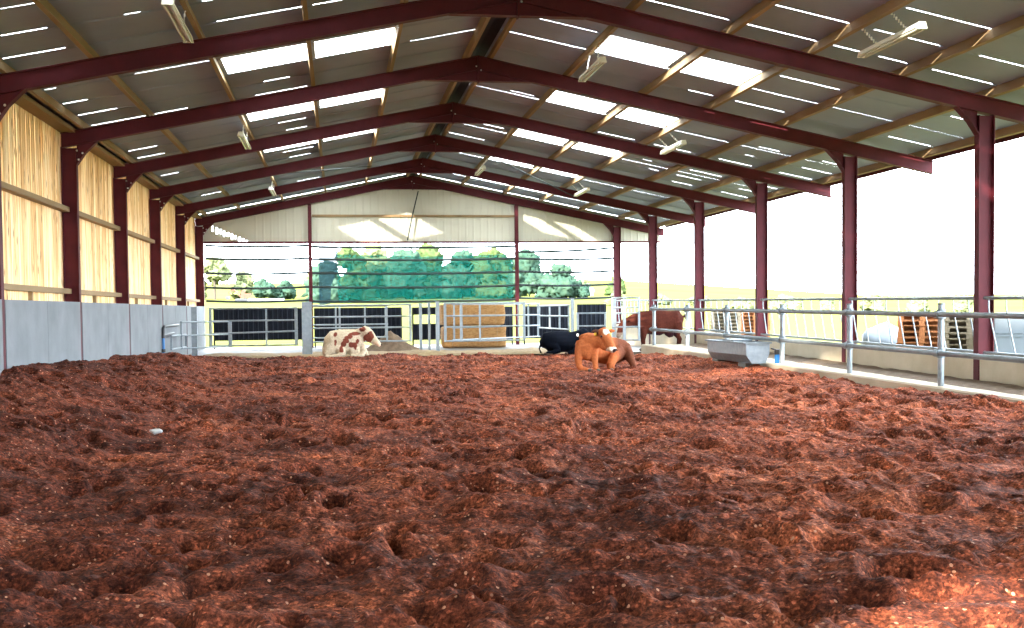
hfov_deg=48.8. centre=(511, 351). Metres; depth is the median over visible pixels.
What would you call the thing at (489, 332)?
bale
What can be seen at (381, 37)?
rooflight
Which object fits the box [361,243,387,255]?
tree
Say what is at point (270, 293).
tree
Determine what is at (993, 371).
wall
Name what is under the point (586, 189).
lamp
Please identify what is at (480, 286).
rope
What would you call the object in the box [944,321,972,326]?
pallet
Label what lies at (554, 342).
cow
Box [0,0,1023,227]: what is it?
ceiling
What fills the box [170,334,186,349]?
gate
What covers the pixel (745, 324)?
pallet
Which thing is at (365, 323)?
gate
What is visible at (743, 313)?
pallet
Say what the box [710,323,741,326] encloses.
pallet
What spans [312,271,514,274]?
rope
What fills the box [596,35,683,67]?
rooflight
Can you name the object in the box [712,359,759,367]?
support block
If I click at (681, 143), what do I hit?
lamp
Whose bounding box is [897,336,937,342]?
pallet
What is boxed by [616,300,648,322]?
barrier
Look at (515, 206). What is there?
post
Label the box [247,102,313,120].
rooflight
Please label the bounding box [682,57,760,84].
rooflight
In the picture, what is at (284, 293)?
tree
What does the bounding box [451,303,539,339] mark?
gate
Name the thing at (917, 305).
shrub
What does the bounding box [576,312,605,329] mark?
gate
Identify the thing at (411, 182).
frame
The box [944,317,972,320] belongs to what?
pallet
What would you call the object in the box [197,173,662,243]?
wall
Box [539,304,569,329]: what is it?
gate
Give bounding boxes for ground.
[205,280,1023,347]
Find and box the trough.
[705,339,771,363]
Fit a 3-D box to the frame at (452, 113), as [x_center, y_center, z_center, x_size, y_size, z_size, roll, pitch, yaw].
[-0.570,-2.984,29.740,18.994,7.063,0.202,-1,2,-9]
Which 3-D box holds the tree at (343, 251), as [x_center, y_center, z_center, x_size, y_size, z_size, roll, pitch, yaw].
[-22.873,-10.150,156.603,8.365,8.888,7.326,-1,2,-9]
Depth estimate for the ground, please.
136.07 m
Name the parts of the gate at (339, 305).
rail, rail, rail, rail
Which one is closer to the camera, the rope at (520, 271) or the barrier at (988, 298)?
the barrier at (988, 298)
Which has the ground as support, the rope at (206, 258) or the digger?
the digger
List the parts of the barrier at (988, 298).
rail, rail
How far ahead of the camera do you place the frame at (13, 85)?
19.04 m
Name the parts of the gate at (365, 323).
rail, rail, rail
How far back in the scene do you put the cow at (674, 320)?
36.63 m
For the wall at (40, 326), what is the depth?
22.83 m
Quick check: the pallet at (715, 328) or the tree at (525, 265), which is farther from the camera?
the tree at (525, 265)
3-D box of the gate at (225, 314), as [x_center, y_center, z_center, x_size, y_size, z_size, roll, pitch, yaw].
[-9.913,-0.904,44.660,3.690,1.590,0.100,-1,2,-9]
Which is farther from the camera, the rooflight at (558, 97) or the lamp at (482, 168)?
the lamp at (482, 168)
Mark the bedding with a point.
(481, 489)
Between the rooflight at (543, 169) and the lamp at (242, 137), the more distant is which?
the rooflight at (543, 169)
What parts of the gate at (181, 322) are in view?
rail, rail, rail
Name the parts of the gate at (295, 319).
rail, rail, rail, rail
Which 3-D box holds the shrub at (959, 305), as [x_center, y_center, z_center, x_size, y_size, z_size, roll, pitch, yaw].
[44.707,-4.367,111.225,2.818,2.184,2.812,-1,2,-9]
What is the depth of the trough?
27.03 m
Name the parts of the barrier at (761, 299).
rail, rail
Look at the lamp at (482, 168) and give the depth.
36.56 m
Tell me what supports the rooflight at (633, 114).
attached to the ceiling
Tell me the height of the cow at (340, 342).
1.017 m
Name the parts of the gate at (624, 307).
rail, rail, rail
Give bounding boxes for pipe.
[161,324,178,352]
[771,348,779,362]
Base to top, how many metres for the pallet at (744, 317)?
0.144 m
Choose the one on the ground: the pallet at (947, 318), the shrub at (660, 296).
the shrub at (660, 296)
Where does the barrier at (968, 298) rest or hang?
on the wall at (993, 371)
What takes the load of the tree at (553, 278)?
on the ground
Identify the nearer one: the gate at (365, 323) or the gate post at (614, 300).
the gate post at (614, 300)
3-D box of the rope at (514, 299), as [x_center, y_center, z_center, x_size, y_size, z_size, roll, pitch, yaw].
[-3.908,-2.035,45.693,8.192,0.137,0.100,-1,2,-9]
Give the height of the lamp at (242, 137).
0.379 m
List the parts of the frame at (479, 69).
apex plate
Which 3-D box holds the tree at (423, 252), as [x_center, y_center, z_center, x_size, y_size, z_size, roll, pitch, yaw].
[-11.248,-11.289,164.623,8.738,9.358,8.419,-1,2,-9]
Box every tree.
[204,256,233,299]
[204,277,207,298]
[228,269,254,298]
[252,277,279,298]
[276,280,296,298]
[300,262,337,302]
[337,248,359,263]
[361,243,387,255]
[392,249,419,256]
[415,243,443,256]
[451,249,473,255]
[478,248,520,296]
[513,248,543,297]
[534,262,581,297]
[577,277,591,287]
[577,283,590,296]
[604,276,626,295]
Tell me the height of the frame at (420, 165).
7.063 m
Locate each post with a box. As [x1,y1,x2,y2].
[190,307,197,355]
[301,302,311,353]
[308,204,314,347]
[418,303,422,349]
[428,303,430,349]
[435,302,439,350]
[514,205,520,344]
[570,299,573,331]
[613,299,616,337]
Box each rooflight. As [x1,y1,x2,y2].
[221,44,307,72]
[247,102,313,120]
[264,140,317,151]
[314,28,394,57]
[320,89,382,107]
[323,129,374,140]
[489,157,532,167]
[513,129,567,144]
[541,168,577,176]
[547,91,615,113]
[572,143,619,155]
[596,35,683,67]
[616,107,677,126]
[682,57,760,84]
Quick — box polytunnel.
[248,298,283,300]
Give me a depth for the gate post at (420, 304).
38.02 m
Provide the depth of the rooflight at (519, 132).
32.98 m
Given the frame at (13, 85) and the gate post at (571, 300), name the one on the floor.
the gate post at (571, 300)
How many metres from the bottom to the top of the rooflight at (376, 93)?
0.314 m
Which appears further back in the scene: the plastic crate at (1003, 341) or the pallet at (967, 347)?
the pallet at (967, 347)
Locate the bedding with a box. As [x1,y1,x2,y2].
[0,352,1023,627]
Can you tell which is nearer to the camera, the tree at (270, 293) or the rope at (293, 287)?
the rope at (293, 287)
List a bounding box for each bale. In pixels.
[439,304,504,325]
[440,325,505,347]
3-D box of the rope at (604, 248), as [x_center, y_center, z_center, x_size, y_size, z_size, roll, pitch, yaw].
[2.231,-4.187,46.558,3.994,0.248,0.100,-1,2,-9]
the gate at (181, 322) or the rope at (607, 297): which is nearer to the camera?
the gate at (181, 322)
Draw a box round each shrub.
[603,291,626,305]
[645,293,672,304]
[687,295,709,305]
[730,297,753,308]
[768,293,803,309]
[818,300,836,309]
[859,292,884,310]
[904,295,930,311]
[954,296,973,311]
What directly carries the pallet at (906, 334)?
on the pallet at (899, 339)
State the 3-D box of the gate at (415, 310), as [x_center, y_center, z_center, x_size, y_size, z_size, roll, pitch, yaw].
[-3.330,-1.000,45.666,1.410,1.570,0.100,-1,2,-9]
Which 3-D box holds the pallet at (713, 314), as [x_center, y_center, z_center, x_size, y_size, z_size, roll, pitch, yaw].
[8.760,-1.509,46.324,1.200,0.144,1.000,0,2,10]
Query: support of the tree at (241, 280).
on the ground
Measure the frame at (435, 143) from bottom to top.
7.063 m
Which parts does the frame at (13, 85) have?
apex plate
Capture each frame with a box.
[0,0,1023,379]
[60,55,934,361]
[113,102,831,354]
[149,134,754,342]
[175,158,705,353]
[195,176,663,348]
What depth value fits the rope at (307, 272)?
44.68 m
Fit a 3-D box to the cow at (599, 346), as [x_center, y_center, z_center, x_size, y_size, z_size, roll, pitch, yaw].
[2.335,-0.060,27.435,1.182,1.071,1.757,1,3,34]
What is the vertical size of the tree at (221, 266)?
6.741 m
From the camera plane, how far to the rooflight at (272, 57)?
21.05 m
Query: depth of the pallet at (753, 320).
46.72 m
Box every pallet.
[710,320,740,323]
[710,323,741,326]
[711,313,740,316]
[711,316,740,319]
[711,327,740,330]
[741,312,769,315]
[741,316,769,319]
[741,319,770,322]
[741,326,770,329]
[741,330,769,333]
[742,323,769,326]
[896,343,937,347]
[897,320,937,325]
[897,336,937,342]
[898,316,937,320]
[898,326,937,331]
[898,332,937,336]
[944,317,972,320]
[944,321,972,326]
[944,327,971,332]
[944,333,972,338]
[944,345,972,349]
[945,339,972,344]
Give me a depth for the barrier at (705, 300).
33.42 m
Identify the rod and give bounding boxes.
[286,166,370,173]
[492,157,576,197]
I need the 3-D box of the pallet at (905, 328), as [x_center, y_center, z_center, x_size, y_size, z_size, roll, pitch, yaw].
[10.866,-0.603,29.893,1.200,0.144,1.000,0,2,19]
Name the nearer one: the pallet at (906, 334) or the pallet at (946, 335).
the pallet at (946, 335)
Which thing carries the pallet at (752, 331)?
on the pallet
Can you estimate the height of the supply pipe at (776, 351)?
0.397 m
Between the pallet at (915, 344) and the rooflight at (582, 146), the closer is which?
the pallet at (915, 344)
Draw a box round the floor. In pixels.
[187,343,640,355]
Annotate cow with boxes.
[322,326,381,356]
[539,328,589,354]
[575,327,635,371]
[616,310,685,350]
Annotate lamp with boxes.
[161,0,193,42]
[237,125,250,148]
[268,181,276,195]
[474,156,490,175]
[572,182,589,196]
[578,44,606,81]
[659,133,686,154]
[857,13,927,57]
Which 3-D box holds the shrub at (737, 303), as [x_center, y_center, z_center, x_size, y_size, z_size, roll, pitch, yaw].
[25.700,-5.162,125.884,3.231,1.890,3.129,-1,2,-9]
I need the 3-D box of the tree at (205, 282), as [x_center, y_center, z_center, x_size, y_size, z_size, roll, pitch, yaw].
[-47.769,-9.631,170.325,3.684,4.096,3.781,-1,2,-9]
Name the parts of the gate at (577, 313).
rail, rail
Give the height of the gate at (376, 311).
1.580 m
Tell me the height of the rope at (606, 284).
0.137 m
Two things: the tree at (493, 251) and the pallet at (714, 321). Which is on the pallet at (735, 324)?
the pallet at (714, 321)
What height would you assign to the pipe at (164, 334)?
1.205 m
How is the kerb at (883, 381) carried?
on the ground
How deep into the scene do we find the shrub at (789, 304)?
124.82 m
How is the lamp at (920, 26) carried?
hanging from the ceiling
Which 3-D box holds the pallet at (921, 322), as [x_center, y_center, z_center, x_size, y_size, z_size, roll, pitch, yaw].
[10.835,-0.748,29.862,1.200,0.144,1.000,0,2,19]
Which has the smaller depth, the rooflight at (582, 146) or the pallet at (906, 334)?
the pallet at (906, 334)
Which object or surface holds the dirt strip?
on the kerb at (883, 381)
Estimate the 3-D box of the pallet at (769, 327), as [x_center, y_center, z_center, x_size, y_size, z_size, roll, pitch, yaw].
[10.138,-0.967,47.067,1.200,0.144,1.000,0,2,10]
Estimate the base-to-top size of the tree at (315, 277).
6.716 m
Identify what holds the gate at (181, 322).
attached to the gate post at (194, 330)
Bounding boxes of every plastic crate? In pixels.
[994,318,1023,333]
[994,334,1023,353]
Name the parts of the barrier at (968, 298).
rail, rail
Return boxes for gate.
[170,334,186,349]
[180,321,231,348]
[208,307,297,346]
[213,308,301,348]
[312,304,411,342]
[313,306,385,338]
[314,307,401,347]
[412,307,443,345]
[444,302,525,341]
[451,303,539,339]
[503,306,512,344]
[523,306,568,344]
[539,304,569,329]
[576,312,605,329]
[577,304,605,332]
[611,297,639,340]
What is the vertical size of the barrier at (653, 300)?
1.032 m
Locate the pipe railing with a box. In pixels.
[649,303,1023,385]
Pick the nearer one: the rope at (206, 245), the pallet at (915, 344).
the pallet at (915, 344)
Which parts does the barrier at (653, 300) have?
rail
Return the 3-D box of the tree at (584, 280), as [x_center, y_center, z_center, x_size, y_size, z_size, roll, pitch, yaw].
[11.499,-10.101,179.481,3.642,3.659,4.360,-1,2,-9]
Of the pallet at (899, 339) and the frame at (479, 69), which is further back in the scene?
the pallet at (899, 339)
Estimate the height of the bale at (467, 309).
0.858 m
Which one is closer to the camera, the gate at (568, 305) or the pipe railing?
the pipe railing
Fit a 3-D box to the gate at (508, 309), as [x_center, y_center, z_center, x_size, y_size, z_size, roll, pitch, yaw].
[-0.316,-1.048,46.127,0.710,1.570,0.100,-1,2,-9]
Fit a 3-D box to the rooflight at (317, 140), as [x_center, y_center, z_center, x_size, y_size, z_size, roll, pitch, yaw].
[-6.220,-5.843,31.728,1.580,0.322,1.400,-1,2,-9]
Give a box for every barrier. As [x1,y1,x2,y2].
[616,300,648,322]
[652,299,693,329]
[698,299,754,334]
[760,298,841,341]
[848,296,973,352]
[983,296,1023,356]
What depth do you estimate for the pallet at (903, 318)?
29.76 m
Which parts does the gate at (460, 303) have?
rail, rail, rail, rail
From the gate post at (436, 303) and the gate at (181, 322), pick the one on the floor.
the gate post at (436, 303)
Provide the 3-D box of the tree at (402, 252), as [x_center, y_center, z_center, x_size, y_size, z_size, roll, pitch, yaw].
[-15.177,-10.807,159.512,6.514,7.563,6.632,-1,2,-9]
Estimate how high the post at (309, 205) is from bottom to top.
5.811 m
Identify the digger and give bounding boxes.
[226,289,251,300]
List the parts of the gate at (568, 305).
rail, rail, rail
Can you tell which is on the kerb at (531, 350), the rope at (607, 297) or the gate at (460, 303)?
the gate at (460, 303)
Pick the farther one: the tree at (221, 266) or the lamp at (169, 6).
the tree at (221, 266)
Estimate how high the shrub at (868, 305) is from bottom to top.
2.480 m
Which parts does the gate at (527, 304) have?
rail, rail, rail, rail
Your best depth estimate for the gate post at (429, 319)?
38.17 m
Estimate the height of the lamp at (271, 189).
0.379 m
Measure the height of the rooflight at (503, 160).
0.330 m
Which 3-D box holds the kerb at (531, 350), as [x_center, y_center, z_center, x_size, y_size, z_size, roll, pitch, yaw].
[-3.458,0.025,37.838,14.400,0.168,2.600,-1,2,-9]
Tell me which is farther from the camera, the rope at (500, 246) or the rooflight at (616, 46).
the rope at (500, 246)
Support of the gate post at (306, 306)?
on the floor
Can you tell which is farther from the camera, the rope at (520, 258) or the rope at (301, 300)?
the rope at (520, 258)
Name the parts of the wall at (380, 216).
sheeting rail, trim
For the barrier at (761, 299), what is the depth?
28.03 m
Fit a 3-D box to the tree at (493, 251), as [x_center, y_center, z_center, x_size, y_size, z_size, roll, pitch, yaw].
[-2.356,-10.774,160.700,7.866,8.254,7.253,-1,2,-9]
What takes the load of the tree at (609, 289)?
on the ground
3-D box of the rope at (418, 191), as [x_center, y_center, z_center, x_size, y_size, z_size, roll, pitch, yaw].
[-3.998,-5.465,45.491,0.505,1.990,0.062,-1,2,-11]
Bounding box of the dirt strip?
[683,343,1023,395]
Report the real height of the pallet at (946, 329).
0.144 m
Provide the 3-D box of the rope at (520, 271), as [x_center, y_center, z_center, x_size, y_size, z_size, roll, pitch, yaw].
[2.238,-3.284,46.591,3.994,0.137,0.100,-1,2,-9]
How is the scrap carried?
on the bedding
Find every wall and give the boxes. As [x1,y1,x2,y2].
[0,94,204,374]
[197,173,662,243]
[616,324,1023,386]
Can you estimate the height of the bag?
1.172 m
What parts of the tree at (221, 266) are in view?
crown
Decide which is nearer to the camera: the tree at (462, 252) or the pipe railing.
the pipe railing
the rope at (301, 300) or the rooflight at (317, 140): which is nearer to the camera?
the rooflight at (317, 140)
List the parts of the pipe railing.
post, post, post, post, rail, rail, post, post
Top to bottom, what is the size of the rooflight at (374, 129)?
0.314 m
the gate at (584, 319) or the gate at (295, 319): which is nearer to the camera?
the gate at (295, 319)
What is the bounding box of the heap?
[366,331,418,350]
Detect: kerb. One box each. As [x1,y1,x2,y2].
[198,347,564,357]
[641,344,1023,401]
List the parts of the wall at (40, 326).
concrete panel, boarding rail, boarding rail, concrete panel, boarding rail, boarding rail, concrete panel, boarding rail, boarding rail, concrete panel, boarding rail, boarding rail, concrete panel, boarding rail, boarding rail, concrete panel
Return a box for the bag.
[861,322,897,346]
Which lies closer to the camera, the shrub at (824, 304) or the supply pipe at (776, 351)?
the supply pipe at (776, 351)
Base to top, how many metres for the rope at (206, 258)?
0.137 m
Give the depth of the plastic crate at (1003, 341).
24.50 m
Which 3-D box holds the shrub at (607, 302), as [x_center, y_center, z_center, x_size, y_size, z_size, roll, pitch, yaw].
[11.675,-5.941,127.768,2.754,2.087,2.373,-1,2,-9]
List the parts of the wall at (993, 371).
feed wall panel, feed wall panel, feed wall panel, feed wall panel, feed wall panel, feed wall panel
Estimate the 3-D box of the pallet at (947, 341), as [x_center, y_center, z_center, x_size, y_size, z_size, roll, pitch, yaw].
[11.280,-0.237,27.780,1.200,0.144,1.000,0,2,24]
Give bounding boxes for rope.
[205,244,307,247]
[205,257,307,260]
[206,271,308,274]
[206,286,308,289]
[206,299,308,302]
[312,245,514,248]
[312,257,514,260]
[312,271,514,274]
[313,285,514,288]
[313,298,515,302]
[407,191,418,239]
[519,247,612,252]
[519,257,612,260]
[519,270,613,272]
[519,283,613,286]
[519,296,613,299]
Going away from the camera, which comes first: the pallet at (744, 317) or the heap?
the heap
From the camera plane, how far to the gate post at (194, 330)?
36.40 m
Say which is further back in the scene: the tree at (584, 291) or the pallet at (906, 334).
the tree at (584, 291)
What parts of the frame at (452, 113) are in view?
apex plate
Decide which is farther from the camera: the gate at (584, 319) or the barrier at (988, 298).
the gate at (584, 319)
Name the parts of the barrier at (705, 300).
rail, rail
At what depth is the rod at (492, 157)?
38.50 m
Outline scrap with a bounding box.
[150,429,162,434]
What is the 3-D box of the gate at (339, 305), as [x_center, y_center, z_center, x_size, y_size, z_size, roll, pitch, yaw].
[-4.985,-0.935,37.670,3.280,1.270,0.056,-1,2,-9]
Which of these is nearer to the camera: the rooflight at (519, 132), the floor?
the rooflight at (519, 132)
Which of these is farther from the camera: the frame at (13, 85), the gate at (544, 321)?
the gate at (544, 321)
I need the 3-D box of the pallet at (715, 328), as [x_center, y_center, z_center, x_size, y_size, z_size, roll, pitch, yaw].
[8.779,-0.927,46.377,1.200,0.144,1.000,0,2,9]
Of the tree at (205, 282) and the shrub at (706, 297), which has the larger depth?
the tree at (205, 282)
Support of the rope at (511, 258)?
attached to the post at (309, 205)
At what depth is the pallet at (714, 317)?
45.93 m
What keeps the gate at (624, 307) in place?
attached to the gate post at (614, 300)
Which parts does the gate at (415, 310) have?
sheet panel, sheet panel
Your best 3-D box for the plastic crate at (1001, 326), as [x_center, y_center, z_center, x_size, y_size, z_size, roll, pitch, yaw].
[11.204,-0.624,24.920,1.040,0.440,1.160,0,2,23]
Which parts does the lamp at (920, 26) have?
chain, chain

